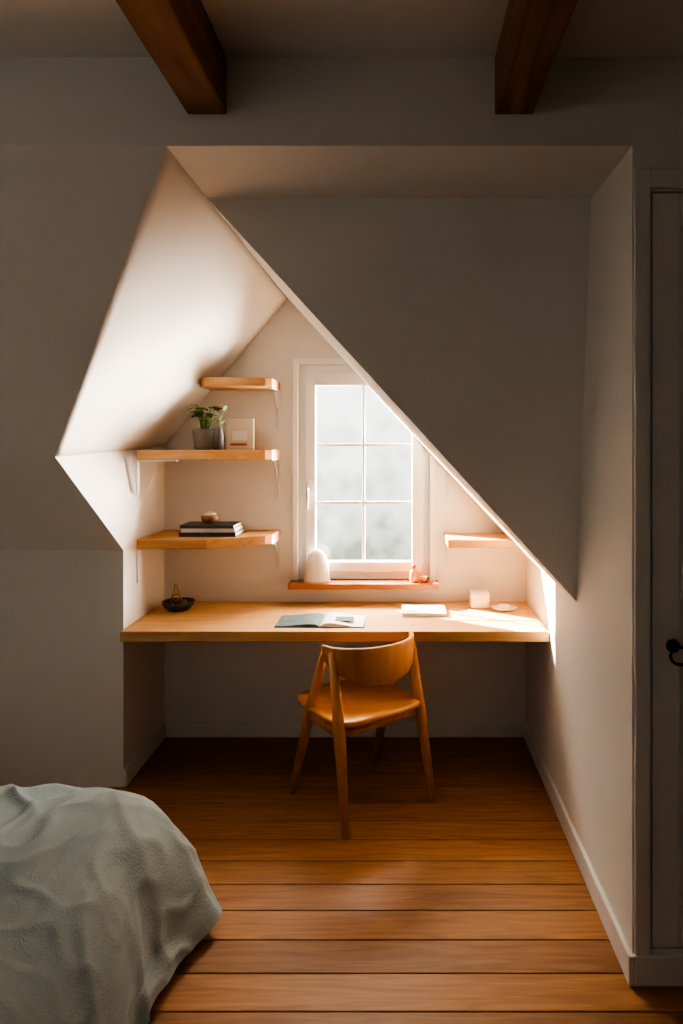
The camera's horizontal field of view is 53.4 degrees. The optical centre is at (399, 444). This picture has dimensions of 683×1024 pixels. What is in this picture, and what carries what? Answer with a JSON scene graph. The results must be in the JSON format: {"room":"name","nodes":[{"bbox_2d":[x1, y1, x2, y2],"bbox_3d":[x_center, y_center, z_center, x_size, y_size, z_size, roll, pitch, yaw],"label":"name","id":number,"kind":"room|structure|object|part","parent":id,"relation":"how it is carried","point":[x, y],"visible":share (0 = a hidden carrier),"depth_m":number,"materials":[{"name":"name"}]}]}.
{"room":"attic bedroom","nodes":[
{"label":"attic bedroom","id":0,"kind":"room"},
{"bbox_2d":[0,548,127,786],"bbox_3d":[-2.155,1.073,3.222,1.690,1.153,0.050,0,0,0],"label":"wall","id":1,"kind":"structure","parent":0,"point":[64,660],"depth_m":3.20,"materials":[{"name":"white paint"}]},
{"bbox_2d":[56,447,163,549],"bbox_3d":[-1.368,0.254,3.284,0.140,0.487,0.939,0,0,8],"label":"wall","id":2,"kind":"structure","parent":0,"point":[107,481],"depth_m":3.20,"materials":[{"name":"white paint"}]},
{"bbox_2d":[124,449,163,763],"bbox_3d":[-1.335,0.830,3.474,0.050,1.640,0.553,0,0,0],"label":"wall","id":3,"kind":"structure","parent":0,"point":[145,659],"depth_m":3.49,"materials":[{"name":"white paint"}]},
{"bbox_2d":[124,722,165,786],"bbox_3d":[-1.303,1.577,3.474,0.014,0.085,0.553,0,0,0],"label":"baseboard","id":4,"kind":"structure","parent":3,"relation":"attached to","point":[152,744],"depth_m":3.42,"materials":[{"name":"paint"}]},
{"bbox_2d":[55,146,286,456],"bbox_3d":[-1.047,-0.435,2.894,0.844,0.970,1.718,0,0,0],"label":"sloped ceiling","id":5,"kind":"structure","parent":0,"point":[189,297],"depth_m":2.87,"materials":[{"name":"white paint"}]},
{"bbox_2d":[0,57,682,953],"bbox_3d":[-0.400,0.215,2.635,5.200,2.870,1.200,0,0,0],"label":"wall","id":6,"kind":"structure","parent":0,"point":[276,106],"depth_m":2.03,"materials":[{"name":"white paint"}]},
{"bbox_2d":[633,953,682,985],"bbox_3d":[1.450,1.575,2.026,1.500,0.090,0.018,0,0,0],"label":"baseboard","id":7,"kind":"structure","parent":6,"relation":"attached to","point":[654,969],"depth_m":2.02,"materials":[{"name":"paint"}]},
{"bbox_2d":[634,168,682,954],"bbox_3d":[1.127,0.350,2.028,0.846,2.360,0.014,0,0,0],"label":"door frame","id":8,"kind":"structure","parent":6,"relation":"attached to","point":[645,179],"depth_m":2.02,"materials":[{"name":"paint"}]},
{"bbox_2d":[651,193,679,946],"bbox_3d":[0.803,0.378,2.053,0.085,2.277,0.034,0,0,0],"label":"door","id":9,"kind":"structure","parent":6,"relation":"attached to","point":[665,207],"depth_m":2.04,"materials":[{"name":"paint"}]},
{"bbox_2d":[666,639,679,652],"bbox_3d":[0.822,0.605,2.030,0.040,0.040,0.010,0,0,0],"label":"rosette","id":10,"kind":"object","parent":9,"relation":"attached to","point":[670,642],"visible":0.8,"depth_m":2.03,"materials":[{"name":"metal"}]},
{"bbox_2d":[680,227,682,904],"bbox_3d":[1.129,0.378,2.056,0.695,2.237,0.018,0,0,0],"label":"panel","id":11,"kind":"object","parent":6,"relation":"attached to","point":[681,228],"visible":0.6,"depth_m":2.05,"materials":[{"name":"paint"}]},
{"bbox_2d":[680,564,682,600],"bbox_3d":[1.129,0.415,2.053,0.565,0.110,0.034,0,0,0],"label":"rail","id":12,"kind":"object","parent":11,"relation":"attached to","point":[681,565],"visible":0.55,"depth_m":2.04,"materials":[{"name":"paint"}]},
{"bbox_2d":[0,0,682,56],"bbox_3d":[-0.400,-1.200,0.292,5.200,0.060,3.485,0,0,0],"label":"ceiling","id":13,"kind":"structure","parent":0,"point":[28,28],"depth_m":1.89,"materials":[{"name":"white paint"}]},
{"bbox_2d":[115,0,225,113],"bbox_3d":[-0.581,-1.083,0.292,0.118,0.175,3.485,0,0,0],"label":"ceiling beam","id":14,"kind":"structure","parent":13,"relation":"attached to","point":[180,37],"depth_m":1.75,"materials":[{"name":"brown wood"}]},
{"bbox_2d":[495,0,577,113],"bbox_3d":[0.342,-1.083,0.292,0.115,0.175,3.485,0,0,0],"label":"ceiling beam","id":15,"kind":"structure","parent":13,"relation":"attached to","point":[532,32],"depth_m":1.74,"materials":[{"name":"brown wood"}]},
{"bbox_2d":[164,298,525,721],"bbox_3d":[-0.305,0.235,3.825,2.410,2.830,0.150,0,0,0],"label":"wall","id":16,"kind":"structure","parent":0,"point":[204,681],"depth_m":3.75,"materials":[{"name":"white paint"}]},
{"bbox_2d":[137,530,279,582],"bbox_3d":[-0.989,0.579,3.550,0.642,0.217,0.400,0,0,0],"label":"corner shelf","id":17,"kind":"object","parent":16,"relation":"attached to","point":[165,539],"visible":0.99,"depth_m":3.40,"materials":[{"name":"brown wood"}]},
{"bbox_2d":[179,521,244,536],"bbox_3d":[-0.985,0.440,3.549,0.290,0.059,0.202,0,0,0],"label":"stacked books","id":18,"kind":"object","parent":17,"relation":"on","point":[192,528],"visible":1,"depth_m":3.45,"materials":[{"name":"paper"}]},
{"bbox_2d":[201,511,218,522],"bbox_3d":[-1.000,0.380,3.550,0.090,0.060,0.090,0,0,0],"label":"clay bowl","id":19,"kind":"object","parent":18,"relation":"on","point":[208,517],"visible":1,"depth_m":3.52,"materials":[{"name":"brown ceramic"}]},
{"bbox_3d":[-1.000,0.359,3.550,0.076,0.018,0.076,0,0,0],"label":"lid","id":20,"kind":"part","parent":19,"relation":"part of","materials":[{"name":"beige ceramic"}]},
{"bbox_2d":[137,450,279,497],"bbox_3d":[-0.989,0.160,3.550,0.642,0.270,0.400,0,0,0],"label":"corner shelf","id":21,"kind":"object","parent":16,"relation":"attached to","point":[142,455],"visible":0.99,"depth_m":3.36,"materials":[{"name":"brown wood"}]},
{"bbox_2d":[187,405,223,449],"bbox_3d":[-1.025,-0.094,3.580,0.194,0.238,0.211,0,0,0],"label":"potted plant","id":22,"kind":"object","parent":21,"relation":"on","point":[202,438],"visible":0.96,"depth_m":3.54,"materials":[{"name":"green plant"}]},
{"bbox_3d":[-1.040,-0.030,3.580,0.124,0.110,0.124,0,0,0],"label":"pot","id":23,"kind":"part","parent":22,"relation":"part of","materials":[{"name":"grey ceramic"}]},
{"bbox_2d":[212,405,226,449],"bbox_3d":[-0.936,-0.091,3.510,0.076,0.231,0.058,0,0,0],"label":"bud vase","id":24,"kind":"object","parent":21,"relation":"on","point":[218,436],"visible":1,"depth_m":3.49,"materials":[{"name":"grey ceramic"}]},
{"bbox_2d":[227,419,254,449],"bbox_3d":[-0.858,-0.058,3.632,0.145,0.165,0.027,0,0,0],"label":"framed picture","id":25,"kind":"object","parent":21,"relation":"on","point":[240,432],"visible":1,"depth_m":3.62,"materials":[{"name":"paper"}]},
{"bbox_2d":[201,377,279,429],"bbox_3d":[-0.862,-0.217,3.610,0.387,0.265,0.279,0,0,0],"label":"corner shelf","id":26,"kind":"object","parent":16,"relation":"attached to","point":[211,383],"visible":1,"depth_m":3.51,"materials":[{"name":"brown wood"}]},
{"bbox_2d":[299,365,306,578],"bbox_3d":[-0.544,0.150,3.822,0.045,1.200,0.075,0,0,0],"label":"frame","id":27,"kind":"object","parent":16,"relation":"attached to","point":[302,368],"visible":0.66,"depth_m":3.79,"materials":[{"name":"paint"}]},
{"bbox_2d":[120,602,548,641],"bbox_3d":[-0.305,0.912,3.449,2.006,0.085,0.598,0,0,0],"label":"desk","id":28,"kind":"object","parent":16,"relation":"attached to","point":[204,621],"visible":0.85,"depth_m":3.27,"materials":[{"name":"brown wood"}]},
{"bbox_2d":[162,583,194,611],"bbox_3d":[-1.165,0.798,3.550,0.168,0.144,0.168,0,0,0],"label":"bowl","id":29,"kind":"object","parent":28,"relation":"on","point":[179,604],"visible":1,"depth_m":3.53,"materials":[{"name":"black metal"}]},
{"bbox_2d":[179,599,186,603],"bbox_3d":[-1.140,0.836,3.550,0.040,0.044,0.040,0,0,0],"label":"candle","id":30,"kind":"object","parent":29,"relation":"on","point":[182,601],"depth_m":3.53,"materials":[{"name":"brown"}]},
{"bbox_2d":[274,612,365,627],"bbox_3d":[-0.385,0.859,3.320,0.430,0.022,0.218,0,0,0],"label":"open magazine","id":31,"kind":"object","parent":28,"relation":"on","point":[333,619],"visible":1,"depth_m":3.28,"materials":[{"name":"paper"}]},
{"bbox_2d":[402,604,446,616],"bbox_3d":[0.122,0.860,3.505,0.225,0.021,0.190,0,0,0],"label":"notebook","id":32,"kind":"object","parent":28,"relation":"on","point":[408,610],"visible":1,"depth_m":3.47,"materials":[{"name":"paper"}]},
{"bbox_2d":[469,589,488,607],"bbox_3d":[0.425,0.826,3.624,0.100,0.088,0.092,0,0,0],"label":"speaker","id":33,"kind":"object","parent":28,"relation":"on","point":[478,598],"visible":1,"depth_m":3.58},
{"bbox_2d":[473,595,487,606],"bbox_3d":[0.425,0.827,3.579,0.080,0.063,0.004,0,0,0],"label":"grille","id":34,"kind":"object","parent":33,"relation":"attached to","point":[478,600],"depth_m":3.58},
{"bbox_2d":[492,603,516,611],"bbox_3d":[0.550,0.853,3.550,0.135,0.035,0.094,0,0,0],"label":"soap dish","id":35,"kind":"object","parent":28,"relation":"on","point":[504,607],"visible":1,"depth_m":3.53,"materials":[{"name":"white ceramic"}]},
{"bbox_2d":[166,722,523,736],"bbox_3d":[-0.305,1.577,3.743,1.984,0.085,0.014,0,0,0],"label":"baseboard","id":36,"kind":"structure","parent":16,"relation":"attached to","point":[173,729],"depth_m":3.74,"materials":[{"name":"paint"}]},
{"bbox_2d":[288,579,438,589],"bbox_3d":[-0.198,0.766,3.712,0.819,0.032,0.135,0,0,0],"label":"windowsill","id":37,"kind":"object","parent":16,"relation":"attached to","point":[389,584],"visible":1,"depth_m":3.65,"materials":[{"name":"brown wood"}]},
{"bbox_2d":[304,549,329,583],"bbox_3d":[-0.455,0.660,3.705,0.144,0.180,0.108,0,0,0],"label":"diffuser","id":38,"kind":"object","parent":37,"relation":"on","point":[317,571],"visible":1,"depth_m":3.67,"materials":[{"name":"white ceramic"}]},
{"bbox_2d":[409,564,417,582],"bbox_3d":[0.075,0.702,3.695,0.048,0.096,0.048,0,0,0],"label":"bottle","id":39,"kind":"object","parent":37,"relation":"on","point":[413,575],"visible":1,"depth_m":3.68,"materials":[{"name":"clear glass"}]},
{"bbox_2d":[420,576,426,582],"bbox_3d":[0.130,0.735,3.695,0.040,0.030,0.040,0,0,0],"label":"tea light","id":40,"kind":"object","parent":37,"relation":"on","point":[423,579],"visible":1,"depth_m":3.68,"materials":[{"name":"orange glass"}]},
{"bbox_2d":[293,359,434,580],"bbox_3d":[-0.200,0.136,3.787,0.790,1.228,0.147,0,0,0],"label":"window","id":41,"kind":"structure","parent":16,"relation":"in","point":[326,375],"depth_m":3.77,"materials":[{"name":"paint"}]},
{"bbox_3d":[-0.512,0.293,3.736,0.018,0.113,0.047,0,0,0],"label":"handle","id":42,"kind":"part","parent":41,"relation":"part of","materials":[{"name":"white metal"}]},
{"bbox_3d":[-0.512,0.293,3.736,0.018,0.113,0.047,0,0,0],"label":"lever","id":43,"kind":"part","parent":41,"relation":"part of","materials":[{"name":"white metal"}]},
{"bbox_2d":[306,481,309,496],"bbox_3d":[-0.512,0.245,3.763,0.024,0.090,0.010,0,0,0],"label":"plate","id":44,"kind":"object","parent":41,"relation":"attached to","point":[307,482],"depth_m":3.76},
{"bbox_3d":[-0.499,0.152,3.796,0.055,1.115,0.057,0,0,0],"label":"sash","id":45,"kind":"part","parent":41,"relation":"part of","materials":[{"name":"white wood"}]},
{"bbox_3d":[-0.200,-0.425,3.822,0.644,0.050,0.075,0,0,0],"label":"frame","id":46,"kind":"part","parent":41,"relation":"part of","materials":[{"name":"paint"}]},
{"bbox_3d":[-0.203,-0.369,3.796,0.539,0.072,0.057,0,0,0],"label":"sash","id":47,"kind":"part","parent":41,"relation":"part of","materials":[{"name":"paint"}]},
{"bbox_3d":[-0.205,0.160,3.803,0.016,0.985,0.015,0,0,0],"label":"muntin","id":48,"kind":"part","parent":41,"relation":"part of","materials":[{"name":"white wood"}]},
{"bbox_3d":[-0.203,0.325,3.803,0.539,0.016,0.013,0,0,0],"label":"muntin","id":49,"kind":"part","parent":41,"relation":"part of","materials":[{"name":"white wood"}]},
{"bbox_3d":[-0.203,0.000,3.803,0.539,0.016,0.013,0,0,0],"label":"muntin","id":50,"kind":"part","parent":41,"relation":"part of","materials":[{"name":"white wood"}]},
{"bbox_3d":[-0.203,0.681,3.796,0.539,0.058,0.057,0,0,0],"label":"sash bottom","id":51,"kind":"part","parent":41,"relation":"part of","materials":[{"name":"white wood"}]},
{"bbox_3d":[0.097,0.152,3.796,0.060,1.115,0.057,0,0,0],"label":"sash","id":52,"kind":"part","parent":41,"relation":"part of","materials":[{"name":"white wood"}]},
{"bbox_2d":[330,572,421,578],"bbox_3d":[-0.200,0.728,3.822,0.644,0.045,0.075,0,0,0],"label":"frame","id":53,"kind":"object","parent":16,"relation":"attached to","point":[333,575],"visible":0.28,"depth_m":3.79,"materials":[{"name":"paint"}]},
{"bbox_2d":[422,446,429,578],"bbox_3d":[0.144,0.150,3.822,0.045,1.200,0.075,0,0,0],"label":"frame","id":54,"kind":"object","parent":16,"relation":"attached to","point":[426,454],"visible":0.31,"depth_m":3.79,"materials":[{"name":"paint"}]},
{"bbox_2d":[444,469,511,566],"bbox_3d":[0.410,0.399,3.605,0.330,0.558,0.290,0,0,0],"label":"shelf","id":55,"kind":"object","parent":16,"relation":"attached to","point":[453,540],"visible":0.93,"depth_m":3.47,"materials":[{"name":"brown wood"}]},
{"bbox_3d":[0.262,0.205,3.747,0.022,0.170,0.005,0,0,0],"label":"bracket rail","id":56,"kind":"part","parent":55,"relation":"part of","materials":[{"name":"white metal"}]},
{"bbox_2d":[80,737,682,1023],"bbox_3d":[-0.400,1.635,1.160,5.398,0.030,5.456,0,0,0],"label":"floor","id":57,"kind":"structure","parent":0,"point":[474,904],"depth_m":2.44,"materials":[{"name":"brown wood"}]},
{"bbox_2d":[0,783,221,1023],"bbox_3d":[-1.675,1.337,1.272,2.160,0.566,2.242,0,0,0],"label":"bed","id":58,"kind":"object","parent":57,"relation":"on","point":[103,897],"visible":1,"depth_m":1.83,"materials":[{"name":"fabric"}]},
{"bbox_2d":[289,631,435,839],"bbox_3d":[-0.180,1.246,3.110,0.500,0.757,0.497,0,0,-38],"label":"wooden armchair","id":59,"kind":"object","parent":57,"relation":"on","point":[368,698],"visible":0.98,"depth_m":2.98,"materials":[{"name":"brown wood"}]},
{"bbox_3d":[-0.414,1.265,3.054,0.279,0.719,0.053,0,0,45],"label":"leg","id":60,"kind":"part","parent":59,"relation":"part of","materials":[{"name":"brown wood"}]},
{"bbox_3d":[-0.330,1.220,2.953,0.033,0.053,0.257,0,0,-38],"label":"rail","id":61,"kind":"part","parent":59,"relation":"part of","materials":[{"name":"brown wood"}]},
{"bbox_3d":[-0.254,1.256,2.846,0.053,0.734,0.172,0,0,-32],"label":"leg","id":62,"kind":"part","parent":59,"relation":"part of","materials":[{"name":"brown wood"}]},
{"bbox_3d":[-0.192,1.179,3.127,0.480,0.038,0.456,0,0,-38],"label":"seat","id":63,"kind":"part","parent":59,"relation":"part of","materials":[{"name":"brown wood"}]},
{"bbox_3d":[-0.097,0.955,3.003,0.466,0.173,0.199,0,0,-38],"label":"backrest","id":64,"kind":"part","parent":59,"relation":"part of","materials":[{"name":"brown wood"}]},
{"bbox_3d":[-0.091,1.230,2.995,0.444,0.038,0.030,0,0,-38],"label":"rail","id":65,"kind":"part","parent":59,"relation":"part of","materials":[{"name":"brown wood"}]},
{"bbox_3d":[-0.065,1.265,3.322,0.054,0.719,0.278,0,0,-36],"label":"leg","id":66,"kind":"part","parent":59,"relation":"part of","materials":[{"name":"brown wood"}]},
{"bbox_3d":[0.094,1.256,3.115,0.054,0.734,0.171,0,0,-40],"label":"leg","id":67,"kind":"part","parent":59,"relation":"part of","materials":[{"name":"brown wood"}]},
{"bbox_2d":[211,203,574,599],"bbox_3d":[0.012,-0.155,3.110,1.434,1.549,1.280,0,0,0],"label":"trim","id":68,"kind":"structure","parent":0,"point":[284,288],"depth_m":3.00,"materials":[{"name":"white wood"}]},
{"bbox_2d":[175,157,622,198],"bbox_3d":[-0.003,-0.927,2.308,1.405,0.050,0.385,0,0,0],"label":"ceiling soffit","id":69,"kind":"structure","parent":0,"point":[216,177],"depth_m":2.28,"materials":[{"name":"white paint"}]},
{"bbox_2d":[208,199,590,600],"bbox_3d":[-0.003,-0.141,2.583,1.405,1.522,0.227,0,0,0],"label":"wall","id":70,"kind":"structure","parent":0,"point":[470,315],"depth_m":2.53,"materials":[{"name":"white paint"}]},
{"bbox_2d":[526,154,625,938],"bbox_3d":[0.730,0.335,2.922,0.060,2.630,1.655,0,0,0],"label":"wall","id":71,"kind":"structure","parent":0,"point":[576,679],"depth_m":2.38,"materials":[{"name":"white paint"}]},
{"bbox_2d":[523,721,633,985],"bbox_3d":[0.692,1.575,2.884,0.016,0.090,1.733,0,0,0],"label":"baseboard","id":72,"kind":"structure","parent":71,"relation":"attached to","point":[624,955],"depth_m":2.48,"materials":[{"name":"paint"}]},
{"bbox_3d":[0.822,0.605,2.016,0.014,0.014,0.022,0,0,0],"label":"door","id":73,"kind":"structure","parent":0,"visible":0},
{"bbox_2d":[669,646,682,665],"bbox_3d":[0.834,0.627,2.005,0.069,0.061,0.009,0,0,0],"label":"door handle","id":74,"kind":"object","parent":73,"relation":"hanging from","point":[677,647],"visible":1,"depth_m":2.00,"materials":[{"name":"metal"}]}
]}

